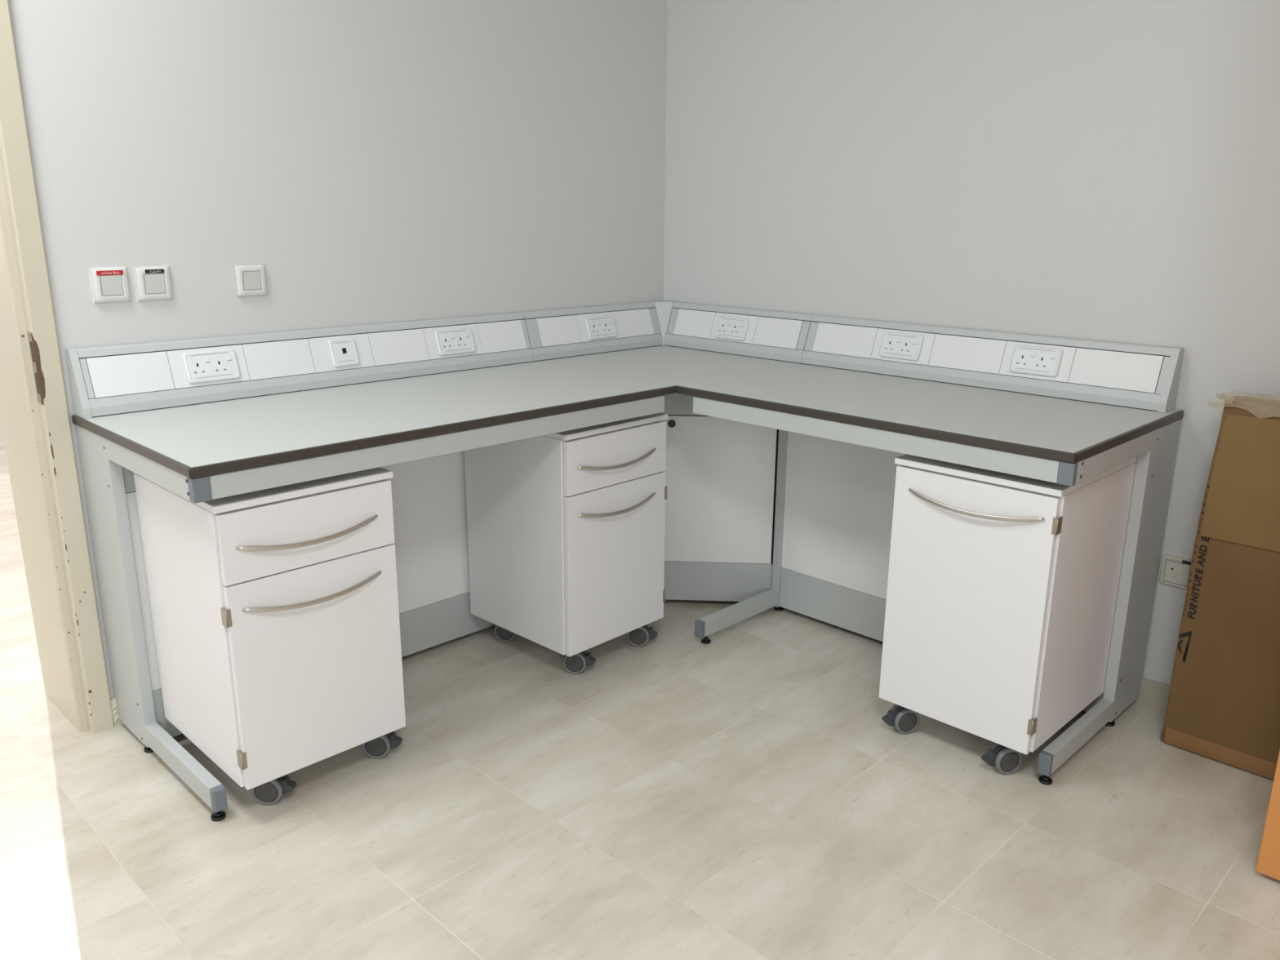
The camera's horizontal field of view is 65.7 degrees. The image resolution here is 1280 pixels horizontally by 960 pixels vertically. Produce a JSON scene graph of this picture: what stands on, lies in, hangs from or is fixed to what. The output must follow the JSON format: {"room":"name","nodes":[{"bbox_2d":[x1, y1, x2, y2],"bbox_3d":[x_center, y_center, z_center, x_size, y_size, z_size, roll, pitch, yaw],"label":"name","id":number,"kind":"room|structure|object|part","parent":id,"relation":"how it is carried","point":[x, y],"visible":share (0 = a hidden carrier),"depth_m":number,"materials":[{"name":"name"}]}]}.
{"room":"laboratory","nodes":[
{"label":"laboratory","id":0,"kind":"room"},
{"bbox_2d":[8,0,667,697],"bbox_3d":[-1.836,-0.675,2.341,0.337,2.900,5.450,15,21,43],"label":"wall","id":1,"kind":"structure","parent":0,"point":[380,161],"depth_m":2.99,"materials":[{"name":"paint"}]},
{"bbox_2d":[0,0,114,734],"bbox_3d":[-1.984,-0.269,2.286,0.356,2.144,1.068,15,21,43],"label":"trim","id":2,"kind":"structure","parent":1,"relation":"attached to","point":[34,415],"depth_m":2.60,"materials":[{"name":"beige paint"}]},
{"bbox_3d":[-1.535,-0.285,2.513,0.029,0.182,0.001,15,21,43],"label":"strike plate","id":3,"kind":"part","parent":2,"relation":"part of","materials":[{"name":"silver metal"}]},
{"bbox_2d":[90,267,130,302],"bbox_3d":[-1.386,-0.510,2.598,0.014,0.087,0.088,15,21,43],"label":"light switch","id":4,"kind":"object","parent":1,"relation":"attached to","point":[109,285],"visible":1,"depth_m":2.59,"materials":[{"name":"white plastic"}]},
{"bbox_2d":[110,697,123,726],"bbox_3d":[-1.470,0.648,2.833,0.016,0.095,0.075,15,21,43],"label":"baseboard","id":5,"kind":"structure","parent":1,"relation":"attached to","point":[117,722],"depth_m":2.81,"materials":[{"name":"paint"}]},
{"bbox_2d":[88,265,173,303],"bbox_3d":[-1.352,-0.521,2.639,0.004,0.096,0.204,15,21,43],"label":"trim","id":6,"kind":"structure","parent":1,"relation":"attached to","point":[91,279],"depth_m":2.63,"materials":[{"name":"plastic"}]},
{"bbox_2d":[134,266,172,301],"bbox_3d":[-1.310,-0.529,2.672,0.014,0.087,0.088,15,21,43],"label":"light switch","id":7,"kind":"object","parent":1,"relation":"attached to","point":[153,283],"visible":1,"depth_m":2.67,"materials":[{"name":"white plastic"}]},
{"bbox_2d":[234,264,266,296],"bbox_3d":[-1.120,-0.575,2.857,0.014,0.087,0.088,15,21,43],"label":"light switch","id":8,"kind":"object","parent":1,"relation":"attached to","point":[251,280],"visible":1,"depth_m":2.85,"materials":[{"name":"white plastic"}]},
{"bbox_2d":[64,312,533,418],"bbox_3d":[-0.933,-0.381,3.056,0.080,0.172,1.480,15,21,43],"label":"dado trunking","id":9,"kind":"object","parent":1,"relation":"attached to","point":[121,379],"visible":1,"depth_m":2.91,"materials":[{"name":"white plastic"}]},
{"bbox_3d":[-1.351,-0.281,2.632,0.040,0.102,0.199,15,21,43],"label":"plate","id":10,"kind":"part","parent":9,"relation":"part of","materials":[{"name":"white plastic"}]},
{"bbox_3d":[-1.206,-0.318,2.773,0.040,0.102,0.208,15,21,43],"label":"plate","id":11,"kind":"part","parent":9,"relation":"part of","materials":[{"name":"white plastic"}]},
{"bbox_2d":[182,348,239,383],"bbox_3d":[-1.198,-0.318,2.771,0.034,0.083,0.146,15,21,43],"label":"double socket","id":12,"kind":"object","parent":9,"relation":"attached to","point":[203,366],"visible":1,"depth_m":2.77,"materials":[{"name":"white plastic"}]},
{"bbox_2d":[204,355,209,363],"bbox_3d":[-1.205,-0.335,2.760,0.007,0.017,0.013,15,21,43],"label":"rocker switch","id":13,"kind":"object","parent":12,"relation":"attached to","point":[206,358],"depth_m":2.76,"materials":[{"name":"white plastic"}]},
{"bbox_2d":[226,354,231,360],"bbox_3d":[-1.162,-0.346,2.802,0.007,0.017,0.013,15,21,43],"label":"rocker switch","id":14,"kind":"object","parent":12,"relation":"attached to","point":[228,357],"depth_m":2.80,"materials":[{"name":"white plastic"}]},
{"bbox_3d":[-1.061,-0.355,2.914,0.040,0.102,0.200,15,21,43],"label":"plate","id":15,"kind":"part","parent":9,"relation":"part of","materials":[{"name":"white plastic"}]},
{"bbox_3d":[-0.919,-0.392,3.053,0.040,0.102,0.199,15,21,43],"label":"plate","id":16,"kind":"part","parent":9,"relation":"part of","materials":[{"name":"white plastic"}]},
{"bbox_2d":[327,337,359,367],"bbox_3d":[-0.911,-0.392,3.050,0.034,0.083,0.088,15,21,43],"label":"outlet","id":17,"kind":"object","parent":9,"relation":"attached to","point":[343,352],"visible":1,"depth_m":3.04,"materials":[{"name":"white plastic"}]},
{"bbox_3d":[-0.776,-0.428,3.191,0.040,0.102,0.201,15,21,43],"label":"plate","id":18,"kind":"part","parent":9,"relation":"part of","materials":[{"name":"white plastic"}]},
{"bbox_3d":[-0.629,-0.466,3.334,0.040,0.102,0.212,15,21,43],"label":"plate","id":19,"kind":"part","parent":9,"relation":"part of","materials":[{"name":"white plastic"}]},
{"bbox_2d":[434,327,475,355],"bbox_3d":[-0.621,-0.465,3.332,0.034,0.083,0.146,15,21,43],"label":"double socket","id":20,"kind":"object","parent":9,"relation":"attached to","point":[457,340],"visible":1,"depth_m":3.32,"materials":[{"name":"white plastic"}]},
{"bbox_3d":[-0.485,-0.503,3.474,0.040,0.102,0.193,15,21,43],"label":"plate","id":21,"kind":"part","parent":9,"relation":"part of","materials":[{"name":"white plastic"}]},
{"bbox_2d":[519,301,662,361],"bbox_3d":[-0.173,-0.575,3.795,0.076,0.170,0.672,15,21,43],"label":"dado trunking","id":22,"kind":"object","parent":1,"relation":"attached to","point":[560,333],"visible":0.95,"depth_m":3.74,"materials":[{"name":"white plastic"}]},
{"bbox_3d":[-0.300,-0.550,3.655,0.040,0.102,0.189,15,21,43],"label":"plate","id":23,"kind":"part","parent":22,"relation":"part of","materials":[{"name":"white plastic"}]},
{"bbox_2d":[584,315,617,339],"bbox_3d":[-0.148,-0.584,3.791,0.034,0.083,0.146,15,21,43],"label":"double socket","id":24,"kind":"object","parent":22,"relation":"attached to","point":[599,326],"visible":1,"depth_m":3.78,"materials":[{"name":"white plastic"}]},
{"bbox_3d":[-0.094,-0.603,3.855,0.040,0.102,0.391,15,21,43],"label":"plate","id":25,"kind":"part","parent":22,"relation":"part of","materials":[{"name":"white plastic"}]},
{"bbox_2d":[0,431,1279,959],"bbox_3d":[-1.763,0.787,2.724,10.200,0.120,5.350,15,21,43],"label":"floor","id":26,"kind":"structure","parent":0,"point":[746,793],"depth_m":2.38,"materials":[{"name":"beige tile"}]},
{"bbox_2d":[133,466,405,804],"bbox_3d":[-0.928,0.361,2.559,0.519,0.800,0.453,15,21,43],"label":"base cabinet","id":27,"kind":"object","parent":26,"relation":"on","point":[275,611],"visible":0.99,"depth_m":2.37,"materials":[{"name":"white laminate"}]},
{"bbox_3d":[-0.939,-0.020,2.464,0.488,0.016,0.443,15,21,43],"label":"lid","id":28,"kind":"part","parent":27,"relation":"part of","materials":[{"name":"white laminate"}]},
{"bbox_2d":[276,776,283,782],"bbox_3d":[-0.921,0.743,2.459,0.081,0.061,0.023,-1,15,-6],"label":"hood","id":29,"kind":"object","parent":27,"relation":"attached to","point":[280,780],"depth_m":2.45,"materials":[{"name":"plastic"}]},
{"bbox_3d":[-0.872,0.757,2.463,0.030,0.040,0.024,0,15,-1],"label":"brake lever","id":30,"kind":"part","parent":27,"relation":"part of","materials":[{"name":"plastic"}]},
{"bbox_3d":[-0.773,0.117,2.329,0.016,0.164,0.430,15,21,43],"label":"drawer","id":31,"kind":"part","parent":27,"relation":"part of","materials":[{"name":"white laminate"}]},
{"bbox_3d":[-0.761,0.133,2.309,0.029,0.029,0.354,15,21,43],"label":"handle","id":32,"kind":"part","parent":27,"relation":"part of","materials":[{"name":"metal"}]},
{"bbox_3d":[-0.762,0.275,2.347,0.029,0.029,0.354,15,21,43],"label":"handle","id":33,"kind":"part","parent":27,"relation":"part of","materials":[{"name":"metal"}]},
{"bbox_3d":[-0.775,0.445,2.418,0.016,0.508,0.430,15,21,43],"label":"door","id":34,"kind":"part","parent":27,"relation":"part of","materials":[{"name":"white laminate"}]},
{"bbox_3d":[-0.659,0.702,2.674,0.030,0.040,0.024,0,15,-1],"label":"brake lever","id":35,"kind":"part","parent":27,"relation":"part of","materials":[{"name":"plastic"}]},
{"bbox_2d":[75,395,665,821],"bbox_3d":[-0.669,0.208,2.987,0.766,0.876,1.554,15,21,43],"label":"frame","id":36,"kind":"object","parent":26,"relation":"on","point":[428,482],"visible":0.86,"depth_m":2.65,"materials":[{"name":"silver metal"}]},
{"bbox_3d":[-0.776,0.162,3.109,0.016,0.550,1.520,15,21,43],"label":"panel","id":37,"kind":"part","parent":36,"relation":"part of","materials":[{"name":"white laminate"}]},
{"bbox_3d":[-0.779,0.502,3.201,0.016,0.151,1.520,15,21,43],"label":"kick panel","id":38,"kind":"part","parent":36,"relation":"part of","materials":[{"name":"silver metal"}]},
{"bbox_3d":[-0.429,-0.113,2.608,0.028,0.052,1.408,15,21,43],"label":"rail","id":39,"kind":"part","parent":36,"relation":"part of","materials":[{"name":"silver metal"}]},
{"bbox_2d":[71,345,1183,478],"bbox_3d":[0.016,-0.171,2.683,2.010,0.024,2.246,15,21,43],"label":"countertop","id":40,"kind":"structure","parent":36,"relation":"on","point":[195,441],"depth_m":2.73,"materials":[{"name":"laminate"}]},
{"bbox_3d":[-0.682,-0.224,2.857,0.765,0.024,1.502,15,21,43],"label":"panel","id":41,"kind":"part","parent":40,"relation":"part of","materials":[{"name":"laminate"}]},
{"bbox_2d":[650,300,678,345],"bbox_3d":[0.096,-0.643,4.052,0.084,0.171,0.084,15,21,43],"label":"trunking corner","id":42,"kind":"object","parent":40,"relation":"on","point":[664,308],"visible":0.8,"depth_m":4.01,"materials":[{"name":"grey plastic"}]},
{"bbox_3d":[0.543,-0.308,3.202,2.002,0.024,0.743,15,21,43],"label":"panel","id":43,"kind":"part","parent":40,"relation":"part of","materials":[{"name":"laminate"}]},
{"bbox_2d":[464,413,667,674],"bbox_3d":[-0.231,0.175,3.265,0.519,0.800,0.444,14,20,41],"label":"base cabinet","id":44,"kind":"object","parent":26,"relation":"on","point":[566,529],"visible":0.99,"depth_m":3.09,"materials":[{"name":"white laminate"}]},
{"bbox_3d":[-0.157,0.573,3.162,0.030,0.040,0.024,3,15,8],"label":"brake lever","id":45,"kind":"part","parent":44,"relation":"part of","materials":[{"name":"plastic"}]},
{"bbox_3d":[-0.240,-0.207,3.172,0.488,0.016,0.443,14,20,41],"label":"lid","id":46,"kind":"part","parent":44,"relation":"part of","materials":[{"name":"white laminate"}]},
{"bbox_3d":[-0.070,-0.070,3.041,0.016,0.164,0.430,14,20,41],"label":"drawer","id":47,"kind":"part","parent":44,"relation":"part of","materials":[{"name":"white laminate"}]},
{"bbox_3d":[-0.072,0.257,3.130,0.016,0.508,0.430,14,20,41],"label":"door","id":48,"kind":"part","parent":44,"relation":"part of","materials":[{"name":"white laminate"}]},
{"bbox_3d":[-0.058,-0.055,3.021,0.029,0.029,0.340,14,20,41],"label":"handle","id":49,"kind":"part","parent":44,"relation":"part of","materials":[{"name":"metal"}]},
{"bbox_3d":[-0.059,0.087,3.059,0.029,0.029,0.340,14,20,41],"label":"handle","id":50,"kind":"part","parent":44,"relation":"part of","materials":[{"name":"metal"}]},
{"bbox_3d":[0.045,0.520,3.363,0.030,0.040,0.024,3,15,8],"label":"brake lever","id":51,"kind":"part","parent":44,"relation":"part of","materials":[{"name":"plastic"}]},
{"bbox_2d":[660,392,778,601],"bbox_3d":[0.142,0.035,3.606,0.737,0.854,0.028,2,15,4],"label":"panel","id":52,"kind":"object","parent":26,"relation":"on","point":[720,473],"visible":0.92,"depth_m":3.61,"materials":[{"name":"white paint"}]},
{"bbox_3d":[0.133,0.374,3.699,0.724,0.151,0.015,1,15,3],"label":"kick panel","id":53,"kind":"part","parent":52,"relation":"part of","materials":[{"name":"silver metal"}]},
{"bbox_3d":[0.129,0.035,3.607,0.712,0.548,0.014,1,15,3],"label":"panel","id":54,"kind":"part","parent":52,"relation":"part of","materials":[{"name":"white laminate"}]},
{"bbox_2d":[693,395,1182,785],"bbox_3d":[0.820,0.203,3.047,1.223,0.876,0.744,15,21,43],"label":"frame","id":55,"kind":"object","parent":26,"relation":"on","point":[836,481],"visible":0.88,"depth_m":3.23,"materials":[{"name":"silver metal"}]},
{"bbox_3d":[0.576,-0.128,2.692,1.136,0.052,0.028,15,21,43],"label":"rail","id":56,"kind":"part","parent":55,"relation":"part of","materials":[{"name":"silver metal"}]},
{"bbox_3d":[0.932,0.502,3.247,1.157,0.152,0.016,15,21,43],"label":"kick panel","id":57,"kind":"part","parent":55,"relation":"part of","materials":[{"name":"silver metal"}]},
{"bbox_3d":[0.934,0.162,3.155,1.157,0.549,0.016,15,21,43],"label":"panel","id":58,"kind":"part","parent":55,"relation":"part of","materials":[{"name":"white laminate"}]},
{"bbox_2d":[878,453,1137,774],"bbox_3d":[0.990,0.328,2.734,0.444,0.800,0.519,15,21,43],"label":"base cabinet","id":59,"kind":"object","parent":26,"relation":"on","point":[1002,593],"visible":1,"depth_m":2.55,"materials":[{"name":"white laminate"},{"name":"metal"},{"name":"grey plastic"}]},
{"bbox_3d":[0.704,0.676,2.808,0.030,0.040,0.024,-4,16,-15],"label":"brake lever","id":60,"kind":"part","parent":59,"relation":"part of","materials":[{"name":"plastic"}]},
{"bbox_2d":[893,706,906,715],"bbox_3d":[0.752,0.659,2.816,0.081,0.061,0.023,-5,16,-19],"label":"hood","id":61,"kind":"object","parent":59,"relation":"attached to","point":[897,710],"depth_m":2.80,"materials":[{"name":"plastic"}]},
{"bbox_3d":[0.835,0.329,2.572,0.430,0.675,0.016,15,21,43],"label":"door","id":62,"kind":"part","parent":59,"relation":"part of","materials":[{"name":"white laminate"}]},
{"bbox_3d":[0.826,0.072,2.477,0.362,0.029,0.029,15,21,43],"label":"handle","id":63,"kind":"part","parent":59,"relation":"part of","materials":[{"name":"metal"}]},
{"bbox_3d":[0.918,0.731,2.609,0.030,0.040,0.024,-4,16,-15],"label":"brake lever","id":64,"kind":"part","parent":59,"relation":"part of","materials":[{"name":"plastic"}]},
{"bbox_2d":[992,744,1006,754],"bbox_3d":[0.965,0.714,2.617,0.081,0.061,0.023,-5,16,-19],"label":"hood","id":65,"kind":"object","parent":59,"relation":"attached to","point":[997,748],"depth_m":2.60,"materials":[{"name":"plastic"}]},
{"bbox_3d":[1.004,-0.053,2.642,0.443,0.016,0.488,15,21,43],"label":"lid","id":66,"kind":"part","parent":59,"relation":"part of","materials":[{"name":"white laminate"}]},
{"bbox_2d":[1160,390,1279,780],"bbox_3d":[1.791,0.314,2.449,0.827,0.980,0.186,15,21,43],"label":"cardboard box","id":67,"kind":"object","parent":26,"relation":"on","point":[1224,702],"visible":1,"depth_m":2.58,"materials":[{"name":"brown cardboard"}]},
{"bbox_2d":[1256,750,1279,880],"bbox_3d":[1.742,-0.062,1.891,0.620,2.005,0.440,15,21,43],"label":"cardboard box","id":68,"kind":"object","parent":26,"relation":"on","point":[1268,860],"visible":1,"depth_m":2.17,"materials":[{"name":"orange cardboard"}]},
{"bbox_2d":[663,0,1279,685],"bbox_3d":[1.960,-0.637,2.311,5.100,2.900,0.150,15,21,43],"label":"wall","id":69,"kind":"structure","parent":0,"point":[1096,170],"depth_m":3.00,"materials":[{"name":"paint"}]},
{"bbox_2d":[664,302,814,363],"bbox_3d":[0.368,-0.571,3.796,0.676,0.170,0.076,15,21,43],"label":"dado trunking","id":70,"kind":"object","parent":69,"relation":"attached to","point":[780,335],"visible":0.95,"depth_m":3.74,"materials":[{"name":"white plastic"}]},
{"bbox_3d":[0.216,-0.619,3.925,0.192,0.102,0.040,15,21,43],"label":"plate","id":71,"kind":"part","parent":70,"relation":"part of","materials":[{"name":"white plastic"}]},
{"bbox_2d":[715,315,749,341],"bbox_3d":[0.350,-0.579,3.786,0.146,0.083,0.034,15,21,43],"label":"double socket","id":72,"kind":"object","parent":70,"relation":"attached to","point":[727,327],"visible":1,"depth_m":3.78,"materials":[{"name":"white plastic"}]},
{"bbox_3d":[0.360,-0.581,3.786,0.211,0.102,0.040,15,21,43],"label":"plate","id":73,"kind":"part","parent":70,"relation":"part of","materials":[{"name":"white plastic"}]},
{"bbox_3d":[0.506,-0.542,3.647,0.197,0.102,0.040,15,21,43],"label":"plate","id":74,"kind":"part","parent":70,"relation":"part of","materials":[{"name":"white plastic"}]},
{"bbox_2d":[770,562,1170,711],"bbox_3d":[1.930,0.746,2.590,4.820,0.083,0.010,15,21,43],"label":"baseboard","id":75,"kind":"structure","parent":69,"relation":"attached to","point":[1153,694],"depth_m":2.96,"materials":[{"name":"beige tile"}]},
{"bbox_2d":[801,314,1183,412],"bbox_3d":[1.042,-0.392,3.150,1.222,0.172,0.080,15,21,43],"label":"dado trunking","id":76,"kind":"object","parent":69,"relation":"attached to","point":[1126,375],"visible":1,"depth_m":3.06,"materials":[{"name":"white plastic"}]},
{"bbox_3d":[0.712,-0.487,3.450,0.240,0.102,0.040,15,21,43],"label":"plate","id":77,"kind":"part","parent":76,"relation":"part of","materials":[{"name":"white plastic"}]},
{"bbox_2d":[879,331,924,360],"bbox_3d":[0.867,-0.445,3.291,0.146,0.083,0.034,15,21,43],"label":"double socket","id":78,"kind":"object","parent":76,"relation":"attached to","point":[897,345],"visible":1,"depth_m":3.28,"materials":[{"name":"white plastic"}]},
{"bbox_2d":[896,337,901,342],"bbox_3d":[0.861,-0.465,3.293,0.013,0.017,0.007,15,21,43],"label":"rocker switch","id":79,"kind":"object","parent":78,"relation":"attached to","point":[898,339],"depth_m":3.29,"materials":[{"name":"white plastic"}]},
{"bbox_2d":[912,338,917,344],"bbox_3d":[0.904,-0.454,3.252,0.013,0.017,0.007,15,21,43],"label":"rocker switch","id":80,"kind":"object","parent":78,"relation":"attached to","point":[914,340],"depth_m":3.25,"materials":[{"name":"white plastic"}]},
{"bbox_3d":[0.874,-0.443,3.295,0.214,0.102,0.040,15,21,43],"label":"plate","id":81,"kind":"part","parent":76,"relation":"part of","materials":[{"name":"white plastic"}]},
{"bbox_3d":[1.036,-0.400,3.140,0.239,0.102,0.040,15,21,43],"label":"plate","id":82,"kind":"part","parent":76,"relation":"part of","materials":[{"name":"white plastic"}]},
{"bbox_2d":[1009,344,1062,377],"bbox_3d":[1.190,-0.359,2.981,0.146,0.083,0.034,15,21,43],"label":"double socket","id":83,"kind":"object","parent":76,"relation":"attached to","point":[1026,359],"visible":1,"depth_m":2.97,"materials":[{"name":"white plastic"}]},
{"bbox_2d":[1030,351,1035,356],"bbox_3d":[1.184,-0.379,2.983,0.013,0.017,0.007,15,21,43],"label":"rocker switch","id":84,"kind":"object","parent":83,"relation":"attached to","point":[1033,353],"depth_m":2.98,"materials":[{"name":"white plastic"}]},
{"bbox_2d":[1050,353,1056,359],"bbox_3d":[1.227,-0.368,2.942,0.013,0.016,0.007,15,21,43],"label":"rocker switch","id":85,"kind":"object","parent":83,"relation":"attached to","point":[1053,356],"depth_m":2.94,"materials":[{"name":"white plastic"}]},
{"bbox_3d":[1.196,-0.357,2.986,0.211,0.102,0.040,15,21,43],"label":"plate","id":86,"kind":"part","parent":76,"relation":"part of","materials":[{"name":"white plastic"}]},
{"bbox_3d":[1.357,-0.314,2.832,0.238,0.102,0.040,15,21,43],"label":"plate","id":87,"kind":"part","parent":76,"relation":"part of","materials":[{"name":"white plastic"}]},
{"bbox_2d":[1159,554,1191,589],"bbox_3d":[1.548,0.266,2.856,0.088,0.088,0.009,15,21,43],"label":"wall socket","id":88,"kind":"object","parent":69,"relation":"attached to","point":[1175,571],"visible":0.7,"depth_m":2.86,"materials":[{"name":"white plastic"}]}
]}

